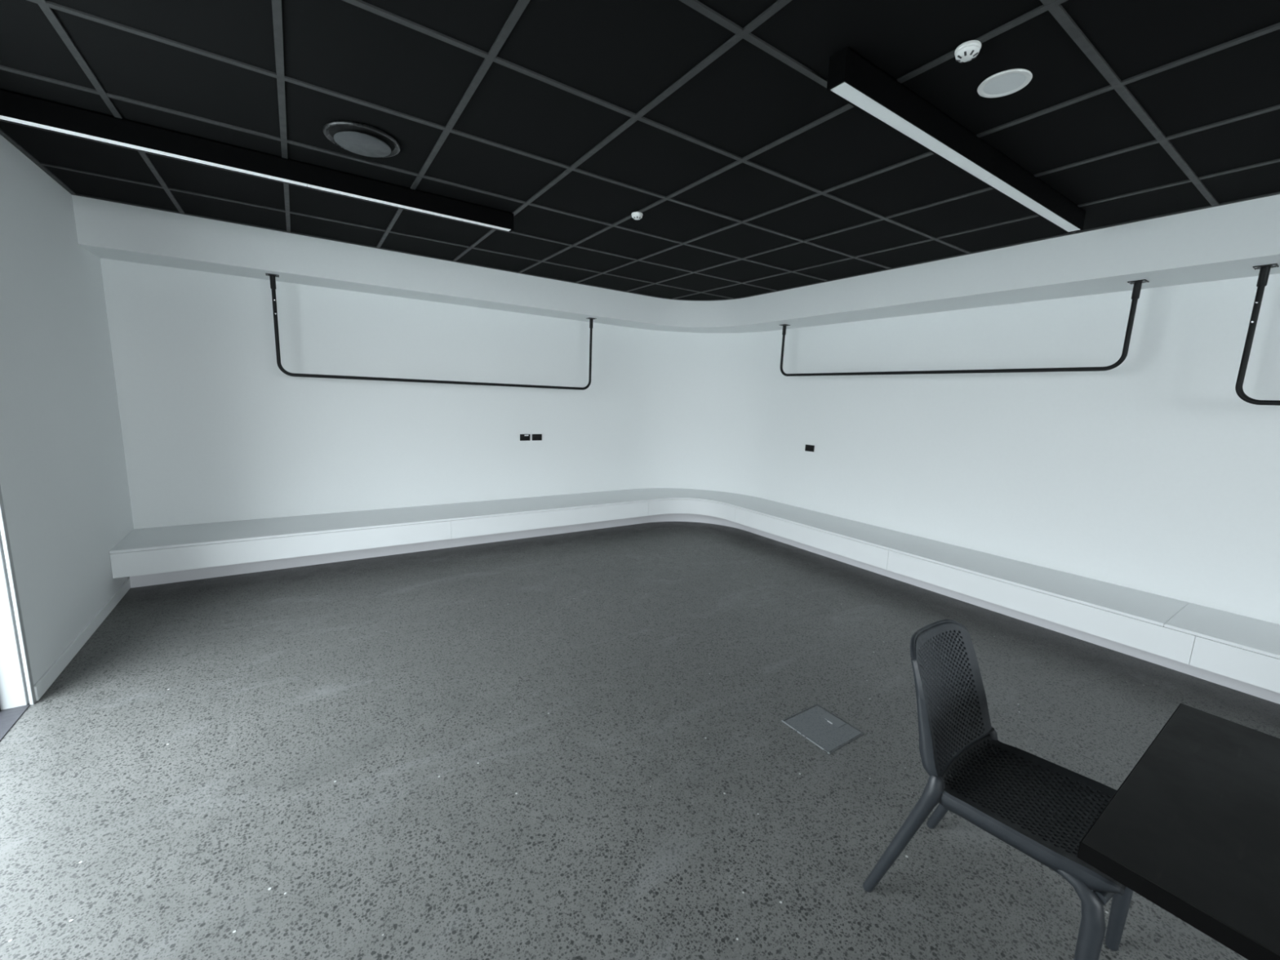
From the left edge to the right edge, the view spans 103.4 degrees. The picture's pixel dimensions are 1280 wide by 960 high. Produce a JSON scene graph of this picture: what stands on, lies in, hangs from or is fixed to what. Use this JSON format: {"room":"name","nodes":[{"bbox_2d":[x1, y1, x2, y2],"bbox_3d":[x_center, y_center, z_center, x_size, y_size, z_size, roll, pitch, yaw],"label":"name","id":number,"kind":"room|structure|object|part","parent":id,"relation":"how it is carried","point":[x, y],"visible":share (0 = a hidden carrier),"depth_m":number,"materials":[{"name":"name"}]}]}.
{"room":"clothing store","nodes":[
{"label":"clothing store","id":0,"kind":"room"},
{"bbox_2d":[0,134,133,685],"bbox_3d":[-1.313,0.122,-0.166,0.160,2.751,9.470,-4,11,-34],"label":"wall","id":1,"kind":"structure","parent":0,"point":[64,482],"depth_m":2.75,"materials":[{"name":"white paint"}]},
{"bbox_2d":[0,704,30,741],"bbox_3d":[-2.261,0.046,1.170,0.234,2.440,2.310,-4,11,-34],"label":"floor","id":2,"kind":"structure","parent":1,"relation":"in","point":[9,717],"depth_m":2.26,"materials":[{"name":"metal"}]},
{"bbox_2d":[0,485,35,710],"bbox_3d":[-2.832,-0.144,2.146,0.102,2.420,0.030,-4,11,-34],"label":"door","id":3,"kind":"structure","parent":1,"relation":"attached to","point":[16,684],"depth_m":2.29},
{"bbox_2d":[33,577,130,701],"bbox_3d":[-3.295,0.881,3.039,0.012,0.075,1.625,-4,11,-34],"label":"baseboard","id":4,"kind":"structure","parent":1,"relation":"attached to","point":[41,686],"depth_m":2.82,"materials":[{"name":"white paint"}]},
{"bbox_2d":[100,257,779,528],"bbox_3d":[-1.375,-0.773,5.343,6.227,2.751,1.116,-2,10,-22],"label":"wall","id":5,"kind":"structure","parent":0,"point":[213,430],"depth_m":4.78,"materials":[{"name":"white paint"}]},
{"bbox_2d":[520,434,529,440],"bbox_3d":[-1.261,-0.467,5.545,0.115,0.071,0.013,-4,11,-34],"label":"wall socket","id":6,"kind":"object","parent":5,"relation":"attached to","point":[522,437],"visible":1,"depth_m":5.54,"materials":[{"name":"black plastic"}]},
{"bbox_2d":[532,434,542,440],"bbox_3d":[-1.146,-0.475,5.622,0.115,0.071,0.012,-4,11,-34],"label":"wall socket","id":7,"kind":"object","parent":5,"relation":"attached to","point":[535,437],"visible":1,"depth_m":5.62,"materials":[{"name":"black plastic"}]},
{"bbox_2d":[0,521,1279,959],"bbox_3d":[1.062,1.355,1.779,6.040,0.120,9.630,-4,11,-34],"label":"floor","id":8,"kind":"structure","parent":0,"point":[577,745],"depth_m":2.09,"materials":[{"name":"concrete"}]},
{"bbox_2d":[109,488,1279,704],"bbox_3d":[0.666,1.007,2.299,5.755,0.370,7.907,-4,11,-34],"label":"bench","id":9,"kind":"object","parent":8,"relation":"on","point":[1238,652],"visible":1,"depth_m":3.97,"materials":[{"name":"white laminate"}]},
{"bbox_3d":[-2.652,0.518,4.023,2.207,0.170,0.018,-4,11,-34],"label":"panel","id":10,"kind":"part","parent":9,"relation":"part of","materials":[{"name":"white laminate"}]},
{"bbox_3d":[-0.821,0.393,5.244,2.198,0.170,0.018,-4,11,-34],"label":"panel","id":11,"kind":"part","parent":9,"relation":"part of","materials":[{"name":"white laminate"}]},
{"bbox_3d":[-0.206,0.589,3.565,5.755,0.018,4.741,-4,11,-34],"label":"seat","id":12,"kind":"part","parent":9,"relation":"part of","materials":[{"name":"white laminate"}]},
{"bbox_3d":[0.608,0.341,5.910,1.013,0.170,0.279,4,9,9],"label":"panel","id":13,"kind":"part","parent":9,"relation":"part of","materials":[{"name":"white laminate"}]},
{"bbox_3d":[1.581,0.531,4.969,0.018,0.170,1.798,-4,11,-34],"label":"panel","id":14,"kind":"part","parent":9,"relation":"part of","materials":[{"name":"white laminate"}]},
{"bbox_3d":[2.570,0.806,3.514,0.018,0.170,1.758,-4,11,-34],"label":"panel","id":15,"kind":"part","parent":9,"relation":"part of","materials":[{"name":"white laminate"}]},
{"bbox_3d":[4.121,1.052,1.754,0.625,0.018,3.164,-4,11,-34],"label":"seat","id":16,"kind":"part","parent":9,"relation":"part of","materials":[{"name":"white laminate"}]},
{"bbox_3d":[3.903,1.176,1.553,0.018,0.170,3.039,-4,11,-34],"label":"panel","id":17,"kind":"part","parent":9,"relation":"part of","materials":[{"name":"white laminate"}]},
{"bbox_2d":[782,703,864,754],"bbox_3d":[0.873,1.180,2.416,0.270,0.007,0.270,-4,11,-34],"label":"floor hatch","id":18,"kind":"object","parent":8,"relation":"on","point":[827,731],"visible":1,"depth_m":2.41,"materials":[{"name":"metal"}]},
{"bbox_2d":[862,619,1133,959],"bbox_3d":[1.068,0.923,1.475,0.459,0.837,0.564,-4,11,-36],"label":"dining chair","id":19,"kind":"object","parent":8,"relation":"on","point":[1043,809],"visible":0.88,"depth_m":1.46,"materials":[{"name":"plastic"}]},
{"bbox_3d":[0.787,1.078,1.522,0.178,0.495,0.048,10,12,41],"label":"leg","id":20,"kind":"part","parent":19,"relation":"part of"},
{"bbox_3d":[0.964,0.666,1.591,0.405,0.366,0.168,-4,11,-36],"label":"backrest","id":21,"kind":"part","parent":19,"relation":"part of","materials":[{"name":"plastic"}]},
{"bbox_3d":[1.125,1.051,1.767,0.048,0.495,0.178,-2,10,-24],"label":"leg","id":22,"kind":"part","parent":19,"relation":"part of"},
{"bbox_3d":[1.111,0.901,1.413,0.419,0.068,0.421,-4,11,-36],"label":"seat","id":23,"kind":"part","parent":19,"relation":"part of","materials":[{"name":"plastic"}]},
{"bbox_3d":[1.006,1.148,1.240,0.053,0.457,0.170,-4,11,-36],"label":"leg","id":24,"kind":"part","parent":19,"relation":"part of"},
{"bbox_3d":[1.111,0.921,1.415,0.400,0.035,0.400,-4,11,-36],"label":"seat frame","id":25,"kind":"part","parent":19,"relation":"part of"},
{"bbox_3d":[1.332,1.122,1.477,0.053,0.457,0.170,-4,11,-36],"label":"leg","id":26,"kind":"part","parent":19,"relation":"part of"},
{"bbox_2d":[1076,703,1279,959],"bbox_3d":[1.366,1.071,0.892,0.829,0.748,0.813,-4,11,-34],"label":"table","id":27,"kind":"object","parent":8,"relation":"on","point":[1193,829],"visible":1,"depth_m":0.96,"materials":[{"name":"black laminate"}]},
{"bbox_2d":[0,0,1279,299],"bbox_3d":[1.152,-1.369,1.327,6.080,0.096,9.630,-4,11,-34],"label":"ceiling","id":28,"kind":"structure","parent":0,"point":[624,54],"depth_m":2.04,"materials":[{"name":"black tile"}]},
{"bbox_2d":[0,88,513,232],"bbox_3d":[-1.742,-1.592,2.639,2.212,0.100,0.062,-4,11,-34],"label":"linear light","id":29,"kind":"object","parent":28,"relation":"attached to","point":[15,107],"visible":1,"depth_m":2.44,"materials":[{"name":"black metal"}]},
{"bbox_2d":[0,115,306,186],"bbox_3d":[-2.197,-1.518,2.343,1.091,0.010,0.053,-4,11,-34],"label":"diffuser","id":30,"kind":"object","parent":29,"relation":"attached to","point":[33,121],"depth_m":2.30,"materials":[{"name":"white plastic"}]},
{"bbox_2d":[306,184,511,231],"bbox_3d":[-1.289,-1.581,2.948,1.091,0.010,0.053,-4,11,-34],"label":"diffuser","id":31,"kind":"object","parent":29,"relation":"attached to","point":[340,189],"depth_m":2.91,"materials":[{"name":"white plastic"}]},
{"bbox_2d":[322,120,400,157],"bbox_3d":[-1.278,-1.560,2.331,0.314,0.037,0.314,-4,11,-34],"label":"ceiling vent","id":32,"kind":"object","parent":28,"relation":"in","point":[357,138],"visible":1,"depth_m":2.29,"materials":[{"name":"black metal"}]},
{"bbox_2d":[631,211,642,220],"bbox_3d":[-0.018,-1.636,3.136,0.071,0.032,0.071,-4,11,-34],"label":"smoke detector","id":33,"kind":"object","parent":28,"relation":"attached to","point":[637,215],"visible":1,"depth_m":3.11,"materials":[{"name":"white plastic"}]},
{"bbox_2d":[0,0,1279,299],"bbox_3d":[1.055,-1.278,1.010,5.238,0.023,8.872,-4,11,-34],"label":"grid","id":34,"kind":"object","parent":28,"relation":"attached to","point":[1055,9],"depth_m":2.08,"materials":[{"name":"grey metal"}]},
{"bbox_2d":[826,46,1085,232],"bbox_3d":[1.561,-1.400,2.254,2.220,0.100,0.066,-4,11,-34],"label":"linear light","id":35,"kind":"object","parent":28,"relation":"attached to","point":[852,77],"visible":1,"depth_m":1.97,"materials":[{"name":"black metal"}]},
{"bbox_2d":[830,81,994,179],"bbox_3d":[1.103,-1.326,1.957,1.095,0.010,0.057,-4,11,-34],"label":"diffuser","id":36,"kind":"object","parent":35,"relation":"attached to","point":[859,95],"depth_m":1.88,"materials":[{"name":"white plastic"}]},
{"bbox_2d":[981,176,1079,231],"bbox_3d":[2.015,-1.389,2.565,1.095,0.010,0.057,-4,11,-34],"label":"diffuser","id":37,"kind":"object","parent":35,"relation":"attached to","point":[1007,186],"depth_m":2.51,"materials":[{"name":"white plastic"}]},
{"bbox_2d":[954,40,981,62],"bbox_3d":[1.032,-1.345,1.592,0.071,0.032,0.071,-4,11,-34],"label":"smoke detector","id":38,"kind":"object","parent":28,"relation":"attached to","point":[968,51],"visible":1,"depth_m":1.57,"materials":[{"name":"white plastic"}]},
{"bbox_2d":[977,68,1032,97],"bbox_3d":[1.272,-1.383,1.764,0.158,0.008,0.158,-4,11,-34],"label":"ceiling speaker","id":39,"kind":"object","parent":28,"relation":"attached to","point":[1006,82],"visible":1,"depth_m":1.76,"materials":[{"name":"white plastic"}]},
{"bbox_2d":[982,73,1026,94],"bbox_3d":[1.272,-1.383,1.764,0.124,0.005,0.124,9,11,37],"label":"grille","id":40,"kind":"object","parent":39,"relation":"attached to","point":[999,83],"depth_m":1.76,"materials":[{"name":"white metal"}]},
{"bbox_2d":[71,194,1279,333],"bbox_3d":[1.148,-1.198,1.368,5.780,0.346,9.330,-4,11,-34],"label":"bulkhead","id":41,"kind":"structure","parent":0,"point":[1224,242],"depth_m":3.74,"materials":[{"name":"white paint"}]},
{"bbox_2d":[265,273,596,390],"bbox_3d":[-1.708,-1.296,4.768,2.892,0.770,0.084,-4,11,-34],"label":"hanging rail","id":42,"kind":"object","parent":41,"relation":"hanging from","point":[273,280],"visible":1,"depth_m":4.44,"materials":[{"name":"metal"}]},
{"bbox_2d":[0,128,1279,301],"bbox_3d":[1.055,-1.272,1.011,5.238,0.014,8.872,-4,11,-34],"label":"trim","id":43,"kind":"structure","parent":41,"relation":"attached to","point":[2,133],"depth_m":3.45,"materials":[{"name":"white paint"}]},
{"bbox_2d":[779,279,1149,376],"bbox_3d":[2.314,-1.181,4.320,0.084,0.542,2.867,-4,11,-34],"label":"hanging rail","id":44,"kind":"object","parent":41,"relation":"hanging from","point":[1137,284],"visible":1,"depth_m":3.62,"materials":[{"name":"metal"}]},
{"bbox_2d":[1235,263,1279,405],"bbox_3d":[4.144,-0.577,1.656,0.084,0.740,2.864,-4,11,-34],"label":"hanging rail","id":45,"kind":"object","parent":41,"relation":"hanging from","point":[1264,270],"visible":1,"depth_m":2.77,"materials":[{"name":"metal"}]},
{"bbox_2d":[765,273,1279,624],"bbox_3d":[3.934,-0.125,2.627,0.160,2.751,8.280,-4,11,-34],"label":"wall","id":46,"kind":"structure","parent":0,"point":[1150,473],"depth_m":3.69,"materials":[{"name":"white paint"}]},
{"bbox_2d":[804,444,814,452],"bbox_3d":[1.864,-0.350,5.552,0.012,0.071,0.115,-4,11,-34],"label":"wall socket","id":47,"kind":"object","parent":46,"relation":"attached to","point":[808,447],"visible":1,"depth_m":5.55,"materials":[{"name":"black plastic"}]}
]}

